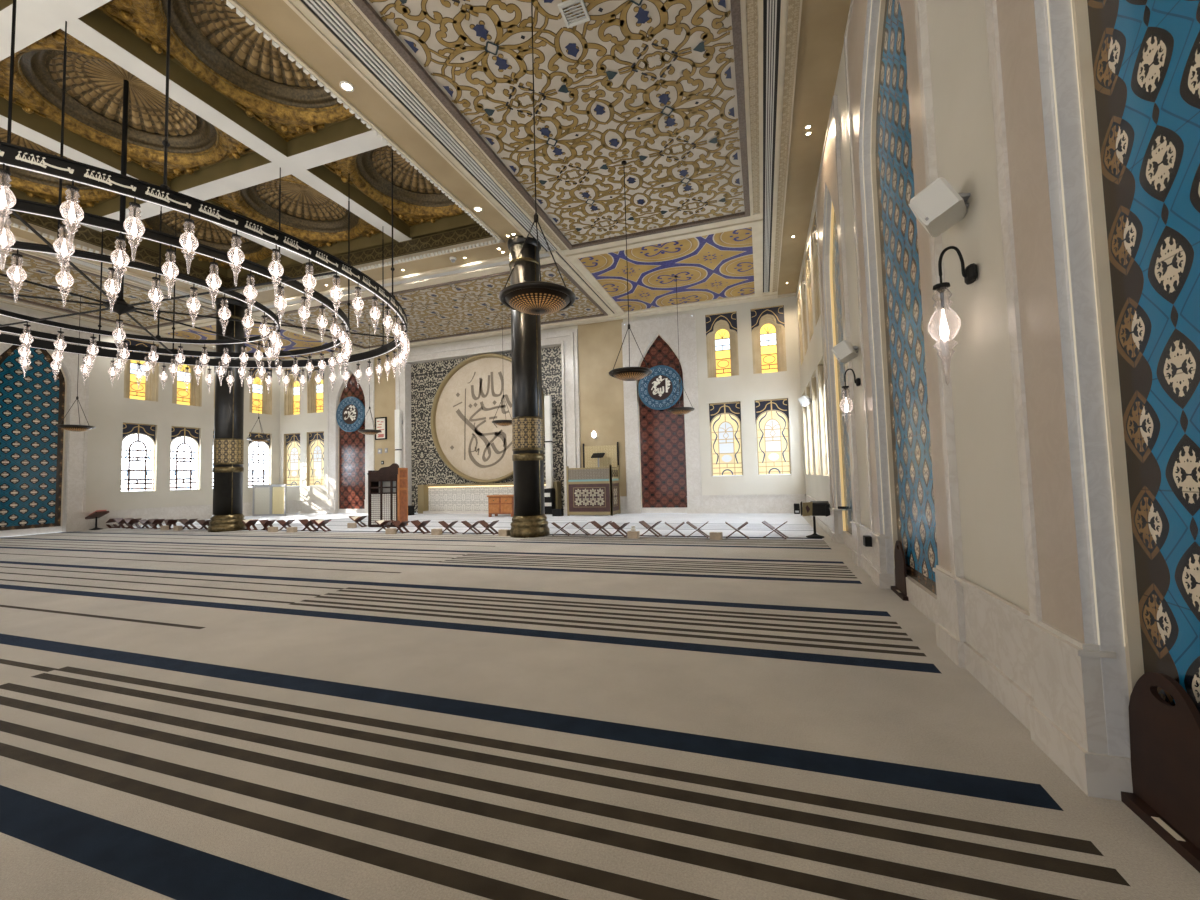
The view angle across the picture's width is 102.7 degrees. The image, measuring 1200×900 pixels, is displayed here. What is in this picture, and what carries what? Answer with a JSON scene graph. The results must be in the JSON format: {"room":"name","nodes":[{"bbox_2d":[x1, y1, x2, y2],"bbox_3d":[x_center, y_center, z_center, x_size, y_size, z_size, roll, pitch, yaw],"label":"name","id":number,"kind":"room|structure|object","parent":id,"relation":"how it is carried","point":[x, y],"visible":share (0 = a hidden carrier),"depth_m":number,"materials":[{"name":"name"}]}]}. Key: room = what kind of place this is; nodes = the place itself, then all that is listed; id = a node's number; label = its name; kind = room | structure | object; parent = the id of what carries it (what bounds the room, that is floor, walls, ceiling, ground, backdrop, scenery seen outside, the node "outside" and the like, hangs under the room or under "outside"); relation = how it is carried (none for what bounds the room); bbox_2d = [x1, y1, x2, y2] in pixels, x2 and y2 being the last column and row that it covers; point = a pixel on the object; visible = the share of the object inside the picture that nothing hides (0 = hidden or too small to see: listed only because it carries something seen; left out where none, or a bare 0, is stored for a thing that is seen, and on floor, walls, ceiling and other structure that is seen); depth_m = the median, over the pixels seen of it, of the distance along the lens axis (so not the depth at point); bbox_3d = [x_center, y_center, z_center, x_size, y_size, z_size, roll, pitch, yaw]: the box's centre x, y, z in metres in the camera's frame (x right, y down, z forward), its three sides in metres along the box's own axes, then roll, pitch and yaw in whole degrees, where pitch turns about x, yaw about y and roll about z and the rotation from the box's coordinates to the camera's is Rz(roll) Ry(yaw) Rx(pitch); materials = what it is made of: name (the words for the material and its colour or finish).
{"room":"mosque","nodes":[
{"label":"mosque","id":0,"kind":"room"},
{"bbox_2d":[0,302,279,511],"bbox_3d":[-21.222,-1.161,16.483,0.001,8.400,21.500,-3,-3,19],"label":"wall","id":1,"kind":"structure","parent":0,"point":[108,407],"depth_m":21.14,"materials":[{"name":"paint"}]},
{"bbox_2d":[0,307,90,536],"bbox_3d":[-20.939,-0.962,17.620,0.375,8.110,3.144,-3,-3,19],"label":"trim","id":2,"kind":"structure","parent":1,"relation":"attached to","point":[43,465],"depth_m":18.00,"materials":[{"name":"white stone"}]},
{"bbox_2d":[121,422,157,491],"bbox_3d":[-19.838,0.318,20.651,0.160,2.920,1.220,-3,-3,19],"label":"window","id":3,"kind":"structure","parent":1,"relation":"in","point":[149,430],"depth_m":20.76,"materials":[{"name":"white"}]},
{"bbox_2d":[124,338,158,401],"bbox_3d":[-20.023,-3.447,20.881,0.340,2.570,1.220,-3,-3,19],"label":"window","id":4,"kind":"structure","parent":1,"relation":"in","point":[148,391],"depth_m":21.01,"materials":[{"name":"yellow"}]},
{"bbox_2d":[86,502,252,529],"bbox_3d":[-21.094,2.676,16.269,0.055,0.710,21.500,-3,-3,19],"label":"baseboard","id":5,"kind":"structure","parent":1,"relation":"attached to","point":[199,512],"depth_m":21.27,"materials":[{"name":"white stone"}]},
{"bbox_2d":[170,426,200,489],"bbox_3d":[-19.277,0.392,22.307,0.160,2.920,1.220,-3,-3,19],"label":"window","id":6,"kind":"structure","parent":1,"relation":"in","point":[176,431],"depth_m":22.44,"materials":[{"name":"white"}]},
{"bbox_2d":[172,348,202,406],"bbox_3d":[-19.462,-3.373,22.537,0.340,2.570,1.220,-3,-3,19],"label":"window","id":7,"kind":"structure","parent":1,"relation":"in","point":[192,396],"depth_m":22.72,"materials":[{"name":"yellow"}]},
{"bbox_2d":[249,368,271,414],"bbox_3d":[-18.348,-3.227,25.830,0.340,2.570,1.220,-3,-3,19],"label":"window","id":8,"kind":"structure","parent":1,"relation":"in","point":[260,395],"depth_m":26.04,"materials":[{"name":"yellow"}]},
{"bbox_2d":[249,432,271,486],"bbox_3d":[-18.162,0.538,25.600,0.160,2.920,1.220,-3,-3,19],"label":"window","id":9,"kind":"structure","parent":1,"relation":"in","point":[256,474],"depth_m":25.79,"materials":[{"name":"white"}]},
{"bbox_2d":[0,0,850,359],"bbox_3d":[-9.783,-7.013,9.198,26.900,2.300,28.550,-3,-3,19],"label":"ceiling","id":10,"kind":"structure","parent":0,"point":[708,105],"depth_m":10.29,"materials":[{"name":"paint"}]},
{"bbox_2d":[56,297,95,431],"bbox_3d":[-17.839,-2.984,16.422,0.910,4.715,0.910,-3,-3,19],"label":"lamp","id":11,"kind":"object","parent":10,"relation":"hanging from","point":[77,428],"visible":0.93,"depth_m":16.21,"materials":[{"name":"brown metal"}]},
{"bbox_2d":[0,236,214,304],"bbox_3d":[-16.888,-5.739,9.539,0.380,0.020,18.750,-3,-3,19],"label":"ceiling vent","id":12,"kind":"object","parent":10,"relation":"in","point":[77,262],"depth_m":15.24,"materials":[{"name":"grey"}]},
{"bbox_2d":[0,299,266,359],"bbox_3d":[-21.627,-5.359,14.297,0.240,0.020,24.750,-3,-3,19],"label":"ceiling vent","id":13,"kind":"object","parent":10,"relation":"in","point":[3,300],"depth_m":18.83,"materials":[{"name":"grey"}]},
{"bbox_2d":[0,0,409,393],"bbox_3d":[-9.749,-4.897,9.806,10.952,6.040,10.947,-3,-3,19],"label":"chandelier","id":14,"kind":"object","parent":10,"relation":"hanging from","point":[11,155],"visible":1,"depth_m":8.43,"materials":[{"name":"black metal"}]},
{"bbox_2d":[246,342,269,441],"bbox_3d":[-15.915,-2.715,22.416,0.910,4.715,0.910,-3,-3,19],"label":"lamp","id":15,"kind":"object","parent":10,"relation":"hanging from","point":[254,439],"visible":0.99,"depth_m":22.14,"materials":[{"name":"brown metal"}]},
{"bbox_2d":[339,81,353,91],"bbox_3d":[-4.306,-6.181,8.168,0.225,0.016,0.222,-3,-3,19],"label":"recessed light","id":16,"kind":"object","parent":10,"relation":"in","point":[346,86],"visible":1,"depth_m":8.17,"materials":[{"name":"white"}]},
{"bbox_2d":[358,324,380,434],"bbox_3d":[-9.760,-2.989,20.345,0.910,4.715,0.910,-3,-3,19],"label":"lamp","id":17,"kind":"object","parent":10,"relation":"hanging from","point":[364,431],"visible":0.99,"depth_m":20.14,"materials":[{"name":"brown metal"}]},
{"bbox_2d":[245,253,549,311],"bbox_3d":[-7.591,-5.615,16.467,12.800,0.020,0.270,-3,-3,19],"label":"ceiling beam","id":18,"kind":"structure","parent":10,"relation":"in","point":[504,263],"depth_m":15.95,"materials":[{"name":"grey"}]},
{"bbox_2d":[300,0,556,250],"bbox_3d":[-4.408,-6.295,5.339,0.380,0.020,18.750,-3,-3,19],"label":"beam","id":19,"kind":"structure","parent":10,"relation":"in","point":[324,12],"depth_m":8.54,"materials":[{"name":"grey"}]},
{"bbox_2d":[492,303,511,425],"bbox_3d":[-3.700,-3.258,18.305,0.910,4.715,0.910,-3,-3,19],"label":"lamp","id":20,"kind":"object","parent":10,"relation":"hanging from","point":[497,422],"visible":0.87,"depth_m":18.04,"materials":[{"name":"brown metal"}]},
{"bbox_2d":[499,0,575,314],"bbox_3d":[-0.800,-4.002,5.838,0.910,4.715,0.910,-3,-3,19],"label":"lamp","id":21,"kind":"object","parent":10,"relation":"hanging from","point":[540,297],"visible":1,"depth_m":5.55,"materials":[{"name":"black metal"}]},
{"bbox_2d":[558,0,589,27],"bbox_3d":[-0.371,-6.303,6.915,0.360,0.035,0.360,-3,-3,19],"label":"ceiling vent","id":22,"kind":"object","parent":10,"relation":"in","point":[565,4],"visible":1,"depth_m":6.91,"materials":[{"name":"grey plastic"}]},
{"bbox_2d":[609,161,651,380],"bbox_3d":[0.575,-3.808,10.151,0.910,4.715,0.910,-3,-3,19],"label":"lamp","id":23,"kind":"object","parent":10,"relation":"hanging from","point":[629,373],"visible":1,"depth_m":9.88,"materials":[{"name":"brown metal"}]},
{"bbox_2d":[667,276,694,414],"bbox_3d":[2.645,-3.541,16.169,0.910,4.715,0.910,-3,-3,19],"label":"lamp","id":24,"kind":"object","parent":10,"relation":"hanging from","point":[677,410],"visible":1,"depth_m":15.92,"materials":[{"name":"brown metal"}]},
{"bbox_2d":[763,0,780,292],"bbox_3d":[2.254,-6.422,6.259,0.240,0.020,24.750,-3,-3,19],"label":"ceiling vent","id":25,"kind":"object","parent":10,"relation":"in","point":[771,8],"depth_m":9.19,"materials":[{"name":"grey metal"}]},
{"bbox_2d":[279,296,805,500],"bbox_3d":[-5.089,-1.273,22.385,26.800,8.400,0.001,-3,-3,19],"label":"wall","id":26,"kind":"structure","parent":0,"point":[601,395],"depth_m":20.04,"materials":[{"name":"paint"}]},
{"bbox_2d":[283,433,299,486],"bbox_3d":[-16.856,0.545,26.373,1.220,2.920,0.160,-3,-3,19],"label":"window","id":27,"kind":"structure","parent":26,"relation":"in","point":[291,467],"depth_m":26.48,"materials":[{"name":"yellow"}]},
{"bbox_2d":[284,367,300,414],"bbox_3d":[-16.927,-3.220,26.660,1.220,2.570,0.340,-3,-3,19],"label":"window","id":28,"kind":"structure","parent":26,"relation":"in","point":[292,395],"depth_m":26.74,"materials":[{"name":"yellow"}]},
{"bbox_2d":[306,431,323,485],"bbox_3d":[-15.256,0.473,25.834,1.220,2.920,0.160,-3,-3,19],"label":"window","id":29,"kind":"structure","parent":26,"relation":"in","point":[314,474],"depth_m":25.94,"materials":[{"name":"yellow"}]},
{"bbox_2d":[307,366,323,412],"bbox_3d":[-15.327,-3.291,26.121,1.220,2.570,0.340,-3,-3,19],"label":"window","id":30,"kind":"structure","parent":26,"relation":"in","point":[315,397],"depth_m":26.20,"materials":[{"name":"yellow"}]},
{"bbox_2d":[326,358,374,512],"bbox_3d":[-12.977,-0.774,25.084,3.144,8.110,0.265,-3,-3,19],"label":"trim","id":31,"kind":"structure","parent":26,"relation":"attached to","point":[350,455],"depth_m":25.19,"materials":[{"name":"white stone"}]},
{"bbox_2d":[336,396,364,431],"bbox_3d":[-13.010,-1.863,25.035,1.860,1.860,0.110,-3,-3,19],"label":"medallion","id":32,"kind":"object","parent":26,"relation":"attached to","point":[350,415],"visible":0.99,"depth_m":25.00,"materials":[{"name":"blue ceramic"}]},
{"bbox_2d":[375,417,386,439],"bbox_3d":[-11.124,-1.096,24.388,0.720,1.140,0.058,-3,-3,19],"label":"framed picture","id":33,"kind":"object","parent":26,"relation":"attached to","point":[380,422],"visible":0.95,"depth_m":24.38,"materials":[{"name":"white paper"}]},
{"bbox_2d":[430,353,544,482],"bbox_3d":[-5.327,-1.491,22.491,6.060,6.060,0.370,-3,-3,19],"label":"disc","id":34,"kind":"object","parent":26,"relation":"attached to","point":[465,405],"visible":0.88,"depth_m":22.69,"materials":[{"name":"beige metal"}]},
{"bbox_2d":[395,328,580,513],"bbox_3d":[-5.540,-1.095,22.498,9.920,8.080,0.460,-3,-3,19],"label":"trim","id":35,"kind":"structure","parent":26,"relation":"attached to","point":[417,385],"depth_m":23.10,"materials":[{"name":"white stone"}]},
{"bbox_2d":[286,494,805,512],"bbox_3d":[-4.996,2.564,22.154,26.800,0.710,0.055,-3,-3,19],"label":"baseboard","id":36,"kind":"structure","parent":26,"relation":"attached to","point":[775,503],"depth_m":18.71,"materials":[{"name":"white stone"}]},
{"bbox_2d":[638,365,682,409],"bbox_3d":[2.481,-2.572,19.822,1.860,1.860,0.110,-3,-3,19],"label":"medallion","id":37,"kind":"object","parent":26,"relation":"attached to","point":[657,390],"visible":0.98,"depth_m":19.79,"materials":[{"name":"blue ceramic"}]},
{"bbox_2d":[622,313,702,512],"bbox_3d":[2.524,-1.464,19.866,3.144,8.110,0.265,-3,-3,19],"label":"trim","id":38,"kind":"structure","parent":26,"relation":"attached to","point":[662,447],"depth_m":19.90,"materials":[{"name":"white stone"}]},
{"bbox_2d":[705,311,738,377],"bbox_3d":[4.918,-4.192,19.307,1.220,2.570,0.340,-3,-3,19],"label":"window","id":39,"kind":"structure","parent":26,"relation":"in","point":[721,328],"depth_m":19.35,"materials":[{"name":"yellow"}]},
{"bbox_2d":[709,401,742,476],"bbox_3d":[4.989,-0.428,19.020,1.220,2.920,0.160,-3,-3,19],"label":"window","id":40,"kind":"structure","parent":26,"relation":"in","point":[724,417],"depth_m":19.09,"materials":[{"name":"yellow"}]},
{"bbox_2d":[751,305,786,373],"bbox_3d":[6.575,-4.266,18.749,1.220,2.570,0.340,-3,-3,19],"label":"window","id":41,"kind":"structure","parent":26,"relation":"in","point":[767,323],"depth_m":18.79,"materials":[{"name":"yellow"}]},
{"bbox_2d":[755,398,791,474],"bbox_3d":[6.646,-0.501,18.462,1.220,2.920,0.160,-3,-3,19],"label":"window","id":42,"kind":"structure","parent":26,"relation":"in","point":[771,415],"depth_m":18.53,"materials":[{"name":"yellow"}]},
{"bbox_2d":[0,513,1199,899],"bbox_3d":[-9.378,2.312,8.620,27.150,0.001,28.500,-3,-3,19],"label":"floor","id":43,"kind":"structure","parent":0,"point":[342,712],"depth_m":3.07,"materials":[{"name":"beige carpet"}]},
{"bbox_2d":[85,510,108,529],"bbox_3d":[-19.913,2.760,18.982,0.664,0.770,0.440,-2,-3,13],"label":"lectern","id":44,"kind":"object","parent":43,"relation":"on","point":[98,513],"visible":0.98,"depth_m":18.93,"materials":[{"name":"brown wood"}]},
{"bbox_2d":[123,518,141,528],"bbox_3d":[-18.531,2.921,19.029,0.553,0.408,0.316,-3,-3,19],"label":"book stand","id":45,"kind":"object","parent":43,"relation":"on","point":[130,521],"visible":0.92,"depth_m":19.00,"materials":[{"name":"brown wood"}]},
{"bbox_2d":[148,519,164,528],"bbox_3d":[-17.218,2.875,18.642,0.526,0.388,0.300,-3,-3,25],"label":"book stand","id":46,"kind":"object","parent":43,"relation":"on","point":[154,522],"visible":0.88,"depth_m":18.60,"materials":[{"name":"brown wood"}]},
{"bbox_2d":[164,519,177,528],"bbox_3d":[-16.437,2.849,18.392,0.503,0.372,0.288,-3,-4,31],"label":"book stand","id":47,"kind":"object","parent":43,"relation":"on","point":[169,522],"visible":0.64,"depth_m":18.36,"materials":[{"name":"brown wood"}]},
{"bbox_2d":[178,519,197,529],"bbox_3d":[-15.481,2.791,18.034,0.541,0.399,0.309,-2,-3,8],"label":"book stand","id":48,"kind":"object","parent":43,"relation":"on","point":[185,522],"visible":0.86,"depth_m":18.01,"materials":[{"name":"brown wood"}]},
{"bbox_2d":[208,298,246,531],"bbox_3d":[-13.425,-1.269,17.387,1.100,8.300,1.100,-3,-3,19],"label":"column","id":49,"kind":"structure","parent":43,"relation":"on","point":[228,442],"depth_m":17.07,"materials":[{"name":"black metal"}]},
{"bbox_2d":[242,520,257,530],"bbox_3d":[-12.428,2.676,17.048,0.488,0.361,0.279,-3,-3,28],"label":"book stand","id":50,"kind":"object","parent":43,"relation":"on","point":[253,522],"visible":0.94,"depth_m":16.99,"materials":[{"name":"brown wood"}]},
{"bbox_2d":[259,519,275,530],"bbox_3d":[-11.655,2.638,16.820,0.503,0.372,0.287,-3,-3,26],"label":"book stand","id":51,"kind":"object","parent":43,"relation":"on","point":[265,523],"visible":0.79,"depth_m":16.79,"materials":[{"name":"brown wood"}]},
{"bbox_2d":[252,484,295,515],"bbox_3d":[-16.776,2.568,24.729,1.991,1.600,0.726,-2,-3,16],"label":"box","id":52,"kind":"object","parent":43,"relation":"on","point":[269,499],"visible":0.94,"depth_m":24.59,"materials":[{"name":"grey plastic"}]},
{"bbox_2d":[276,520,294,530],"bbox_3d":[-10.843,2.601,16.561,0.508,0.375,0.290,-2,-3,9],"label":"book stand","id":53,"kind":"object","parent":43,"relation":"on","point":[283,523],"visible":0.74,"depth_m":16.54,"materials":[{"name":"brown wood"}]},
{"bbox_2d":[299,519,317,530],"bbox_3d":[-9.850,2.547,16.224,0.535,0.395,0.305,-2,-3,18],"label":"book stand","id":54,"kind":"object","parent":43,"relation":"on","point":[305,522],"visible":0.93,"depth_m":16.22,"materials":[{"name":"brown wood"}]},
{"bbox_2d":[311,519,330,531],"bbox_3d":[-9.252,2.515,15.928,0.536,0.396,0.306,-2,-3,7],"label":"book stand","id":55,"kind":"object","parent":43,"relation":"on","point":[324,522],"visible":0.96,"depth_m":15.87,"materials":[{"name":"brown wood"}]},
{"bbox_2d":[367,463,407,526],"bbox_3d":[-7.539,1.603,17.073,1.218,2.222,0.580,-2,-3,12],"label":"bookcase","id":56,"kind":"object","parent":43,"relation":"on","point":[387,486],"visible":0.88,"depth_m":16.86,"materials":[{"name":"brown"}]},
{"bbox_2d":[395,409,402,467],"bbox_3d":[-9.798,0.574,23.681,0.400,5.100,0.810,-3,-3,19],"label":"speaker","id":57,"kind":"object","parent":43,"relation":"on","point":[398,413],"visible":0.44,"depth_m":23.46},
{"bbox_2d":[391,521,409,532],"bbox_3d":[-6.195,2.393,14.918,0.498,0.368,0.285,-3,-3,27],"label":"book stand","id":58,"kind":"object","parent":43,"relation":"on","point":[398,524],"visible":0.86,"depth_m":14.89,"materials":[{"name":"brown wood"}]},
{"bbox_2d":[410,520,430,533],"bbox_3d":[-5.468,2.348,14.636,0.530,0.391,0.302,-3,-3,24],"label":"book stand","id":59,"kind":"object","parent":43,"relation":"on","point":[417,523],"visible":0.97,"depth_m":14.63,"materials":[{"name":"brown wood"}]},
{"bbox_2d":[438,521,457,533],"bbox_3d":[-4.523,2.312,14.310,0.511,0.378,0.292,-2,-3,14],"label":"book stand","id":60,"kind":"object","parent":43,"relation":"on","point":[444,524],"visible":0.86,"depth_m":14.29,"materials":[{"name":"brown wood"}]},
{"bbox_2d":[462,521,480,533],"bbox_3d":[-3.772,2.277,14.096,0.521,0.385,0.298,-2,-3,11],"label":"book stand","id":61,"kind":"object","parent":43,"relation":"on","point":[466,523],"visible":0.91,"depth_m":14.07,"materials":[{"name":"brown wood"}]},
{"bbox_2d":[478,520,498,534],"bbox_3d":[-3.230,2.248,13.915,0.536,0.396,0.306,-3,-3,19],"label":"book stand","id":62,"kind":"object","parent":43,"relation":"on","point":[483,523],"visible":0.91,"depth_m":13.90,"materials":[{"name":"brown wood"}]},
{"bbox_2d":[418,481,561,513],"bbox_3d":[-5.273,2.235,22.238,7.350,1.390,0.500,-3,-3,19],"label":"screen","id":63,"kind":"object","parent":43,"relation":"on","point":[472,498],"visible":0.65,"depth_m":22.77,"materials":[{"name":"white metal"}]},
{"bbox_2d":[487,494,513,516],"bbox_3d":[-4.039,2.337,20.165,1.260,0.900,0.705,-3,-3,19],"label":"wooden chest","id":64,"kind":"object","parent":43,"relation":"on","point":[497,504],"visible":0.93,"depth_m":19.88,"materials":[{"name":"orange wood"}]},
{"bbox_2d":[507,236,549,537],"bbox_3d":[-2.062,-1.775,13.563,1.100,8.300,1.100,-3,-3,19],"label":"column","id":65,"kind":"structure","parent":43,"relation":"on","point":[529,520],"depth_m":13.19,"materials":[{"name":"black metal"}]},
{"bbox_2d":[544,395,555,513],"bbox_3d":[-2.158,0.209,21.110,0.400,5.150,0.810,-3,-3,19],"label":"speaker","id":66,"kind":"object","parent":43,"relation":"on","point":[549,494],"visible":0.93,"depth_m":20.82},
{"bbox_2d":[552,509,563,515],"bbox_3d":[-1.721,2.559,19.648,0.420,0.280,0.320,-3,-3,19],"label":"box","id":67,"kind":"object","parent":43,"relation":"on","point":[555,512],"visible":1,"depth_m":19.51,"materials":[{"name":"black metal"}]},
{"bbox_2d":[566,442,620,515],"bbox_3d":[-0.274,1.175,19.959,1.930,3.000,1.170,-3,-3,19],"label":"pulpit","id":68,"kind":"object","parent":43,"relation":"on","point":[594,488],"visible":1,"depth_m":19.53,"materials":[{"name":"beige wood"}]},
{"bbox_2d":[590,521,611,535],"bbox_3d":[0.032,2.109,12.876,0.528,0.390,0.302,-3,-3,22],"label":"book stand","id":69,"kind":"object","parent":43,"relation":"on","point":[594,523],"visible":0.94,"depth_m":12.86,"materials":[{"name":"brown wood"}]},
{"bbox_2d":[609,522,629,536],"bbox_3d":[0.508,2.091,12.617,0.501,0.370,0.286,-3,-4,30],"label":"book stand","id":70,"kind":"object","parent":43,"relation":"on","point":[614,525],"visible":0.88,"depth_m":12.60,"materials":[{"name":"brown wood"}]},
{"bbox_2d":[627,526,639,538],"bbox_3d":[0.847,2.081,12.174,0.280,0.300,0.160,-3,-3,23],"label":"tissue box","id":71,"kind":"object","parent":43,"relation":"on","point":[633,533],"visible":1,"depth_m":12.12,"materials":[{"name":"white cardboard"}]},
{"bbox_2d":[639,521,661,536],"bbox_3d":[1.310,2.049,12.468,0.540,0.399,0.308,-3,-3,26],"label":"book stand","id":72,"kind":"object","parent":43,"relation":"on","point":[643,523],"visible":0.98,"depth_m":12.44,"materials":[{"name":"brown wood"}]},
{"bbox_2d":[686,521,708,537],"bbox_3d":[2.444,1.994,12.010,0.541,0.400,0.309,-3,-3,18],"label":"book stand","id":73,"kind":"object","parent":43,"relation":"on","point":[687,522],"visible":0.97,"depth_m":11.97,"materials":[{"name":"brown wood"}]},
{"bbox_2d":[709,532,722,539],"bbox_3d":[2.783,2.052,11.520,0.280,0.185,0.160,-3,-3,26],"label":"tissue box","id":74,"kind":"object","parent":43,"relation":"on","point":[713,535],"visible":1,"depth_m":11.46,"materials":[{"name":"white"}]},
{"bbox_2d":[725,521,748,538],"bbox_3d":[3.330,1.952,11.680,0.543,0.401,0.310,-2,-3,12],"label":"book stand","id":75,"kind":"object","parent":43,"relation":"on","point":[745,523],"visible":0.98,"depth_m":11.63,"materials":[{"name":"brown wood"}]},
{"bbox_2d":[762,521,787,538],"bbox_3d":[4.186,1.916,11.488,0.553,0.408,0.316,-3,-4,30],"label":"book stand","id":76,"kind":"object","parent":43,"relation":"on","point":[771,527],"visible":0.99,"depth_m":11.46,"materials":[{"name":"brown wood"}]},
{"bbox_2d":[800,501,829,537],"bbox_3d":[5.155,1.649,11.483,0.640,0.860,0.480,-3,-3,21],"label":"lectern","id":77,"kind":"object","parent":43,"relation":"on","point":[812,508],"visible":0.99,"depth_m":11.43,"materials":[{"name":"black metal"}]},
{"bbox_2d":[802,502,812,515],"bbox_3d":[4.965,1.415,11.493,0.252,0.340,0.046,-2,-3,11],"label":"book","id":78,"kind":"object","parent":77,"relation":"on","point":[807,510],"depth_m":11.48,"materials":[{"name":"gold paper"}]},
{"bbox_2d":[891,540,909,600],"bbox_3d":[3.852,1.483,6.048,0.235,0.680,0.600,-3,-3,19],"label":"rack","id":79,"kind":"object","parent":43,"relation":"on","point":[899,589],"visible":0.52,"depth_m":6.01,"materials":[{"name":"brown wood"}]},
{"bbox_2d":[1121,672,1199,872],"bbox_3d":[2.490,1.304,2.026,0.235,0.680,0.600,-3,-3,19],"label":"rack","id":80,"kind":"object","parent":43,"relation":"on","point":[1164,737],"visible":0.84,"depth_m":2.05,"materials":[{"name":"brown wood"}]},
{"bbox_2d":[796,0,1028,611],"bbox_3d":[3.034,-2.438,4.629,0.001,8.400,28.500,-3,-3,19],"label":"wall","id":81,"kind":"structure","parent":0,"point":[993,547],"depth_m":3.51,"materials":[{"name":"paint"}]},
{"bbox_2d":[797,289,802,364],"bbox_3d":[7.352,-4.370,17.180,0.340,2.570,1.220,-3,-3,19],"label":"window","id":82,"kind":"structure","parent":81,"relation":"in","point":[798,299],"depth_m":17.68,"materials":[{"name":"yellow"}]},
{"bbox_2d":[801,269,807,354],"bbox_3d":[6.797,-4.443,15.543,0.340,2.570,1.220,-3,-3,19],"label":"window","id":83,"kind":"structure","parent":81,"relation":"in","point":[802,279],"depth_m":16.03,"materials":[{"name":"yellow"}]},
{"bbox_2d":[798,395,811,406],"bbox_3d":[6.276,-1.502,14.656,0.373,0.323,0.306,-4,-4,44],"label":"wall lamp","id":84,"kind":"object","parent":81,"relation":"attached to","point":[804,400],"visible":0.97,"depth_m":14.58,"materials":[{"name":"white glass"}]},
{"bbox_2d":[802,390,808,473],"bbox_3d":[7.366,-0.598,17.008,0.160,2.920,1.220,-3,-3,19],"label":"window","id":85,"kind":"structure","parent":81,"relation":"in","point":[804,408],"depth_m":17.58,"materials":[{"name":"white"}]},
{"bbox_2d":[805,244,813,342],"bbox_3d":[6.237,-4.517,13.887,0.340,2.570,1.220,-3,-3,19],"label":"window","id":86,"kind":"structure","parent":81,"relation":"in","point":[807,260],"depth_m":14.36,"materials":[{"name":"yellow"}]},
{"bbox_2d":[806,381,813,474],"bbox_3d":[6.812,-0.671,15.370,0.160,2.920,1.220,-3,-3,19],"label":"window","id":87,"kind":"structure","parent":81,"relation":"in","point":[808,385],"depth_m":15.94,"materials":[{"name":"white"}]},
{"bbox_2d":[811,213,820,324],"bbox_3d":[5.676,-4.591,12.231,0.340,2.570,1.220,-3,-3,19],"label":"window","id":88,"kind":"structure","parent":81,"relation":"in","point":[813,233],"depth_m":12.70,"materials":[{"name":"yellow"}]},
{"bbox_2d":[811,370,820,474],"bbox_3d":[6.251,-0.745,13.714,0.160,2.920,1.220,-3,-3,19],"label":"window","id":89,"kind":"structure","parent":81,"relation":"in","point":[813,378],"depth_m":14.29,"materials":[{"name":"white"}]},
{"bbox_2d":[818,356,828,475],"bbox_3d":[5.691,-0.819,12.058,0.160,2.920,1.220,-3,-3,19],"label":"window","id":90,"kind":"structure","parent":81,"relation":"in","point":[820,364],"depth_m":12.63,"materials":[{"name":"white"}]},
{"bbox_2d":[815,95,860,565],"bbox_3d":[4.770,-2.073,9.599,0.260,8.110,3.234,-3,-3,19],"label":"trim","id":91,"kind":"structure","parent":81,"relation":"attached to","point":[831,248],"depth_m":10.18,"materials":[{"name":"beige paint"}]},
{"bbox_2d":[831,340,857,363],"bbox_3d":[3.896,-1.557,7.592,0.373,0.323,0.306,-4,-4,44],"label":"loudspeaker","id":92,"kind":"object","parent":81,"relation":"attached to","point":[844,351],"visible":0.98,"depth_m":7.51,"materials":[{"name":"grey plastic"}]},
{"bbox_2d":[839,368,860,428],"bbox_3d":[3.914,-0.772,7.511,0.310,1.016,0.191,-3,-3,19],"label":"wall sconce","id":93,"kind":"object","parent":81,"relation":"attached to","point":[857,381],"visible":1,"depth_m":7.51,"materials":[{"name":"black metal"}]},
{"bbox_2d":[863,535,871,546],"bbox_3d":[3.898,1.318,7.014,0.100,0.140,0.342,-3,-3,19],"label":"wall box","id":94,"kind":"object","parent":81,"relation":"attached to","point":[867,539],"visible":0.98,"depth_m":6.86,"materials":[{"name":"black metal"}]},
{"bbox_2d":[844,0,965,667],"bbox_3d":[3.394,-2.253,5.534,0.260,8.110,3.244,-3,-3,19],"label":"trim","id":95,"kind":"structure","parent":81,"relation":"attached to","point":[910,431],"depth_m":5.65,"materials":[{"name":"beige stone"}]},
{"bbox_2d":[805,494,1033,730],"bbox_3d":[3.109,1.402,4.433,0.055,0.710,28.500,-3,-3,19],"label":"marble wall panel","id":96,"kind":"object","parent":81,"relation":"attached to","point":[996,646],"depth_m":3.30,"materials":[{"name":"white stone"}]},
{"bbox_2d":[908,177,970,236],"bbox_3d":[2.523,-1.797,3.545,0.373,0.323,0.306,-4,-4,44],"label":"loudspeaker","id":97,"kind":"object","parent":81,"relation":"attached to","point":[938,206],"visible":0.98,"depth_m":3.47,"materials":[{"name":"grey plastic"}]},
{"bbox_2d":[908,204,931,236],"bbox_3d":[2.429,-1.739,3.637,0.104,0.201,0.250,-4,-4,44],"label":"grille","id":98,"kind":"object","parent":97,"relation":"attached to","point":[918,210],"depth_m":3.53,"materials":[{"name":"white plastic"}]},
{"bbox_2d":[928,246,977,382],"bbox_3d":[2.542,-0.972,3.462,0.310,1.016,0.191,-3,-3,19],"label":"wall sconce","id":99,"kind":"object","parent":81,"relation":"attached to","point":[970,274],"visible":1,"depth_m":3.46,"materials":[{"name":"clear glass"}]},
{"bbox_2d":[985,0,1199,800],"bbox_3d":[2.008,-2.436,1.441,0.260,8.110,3.234,-3,-3,19],"label":"trim","id":100,"kind":"structure","parent":81,"relation":"attached to","point":[1096,103],"depth_m":2.34,"materials":[{"name":"beige stone"}]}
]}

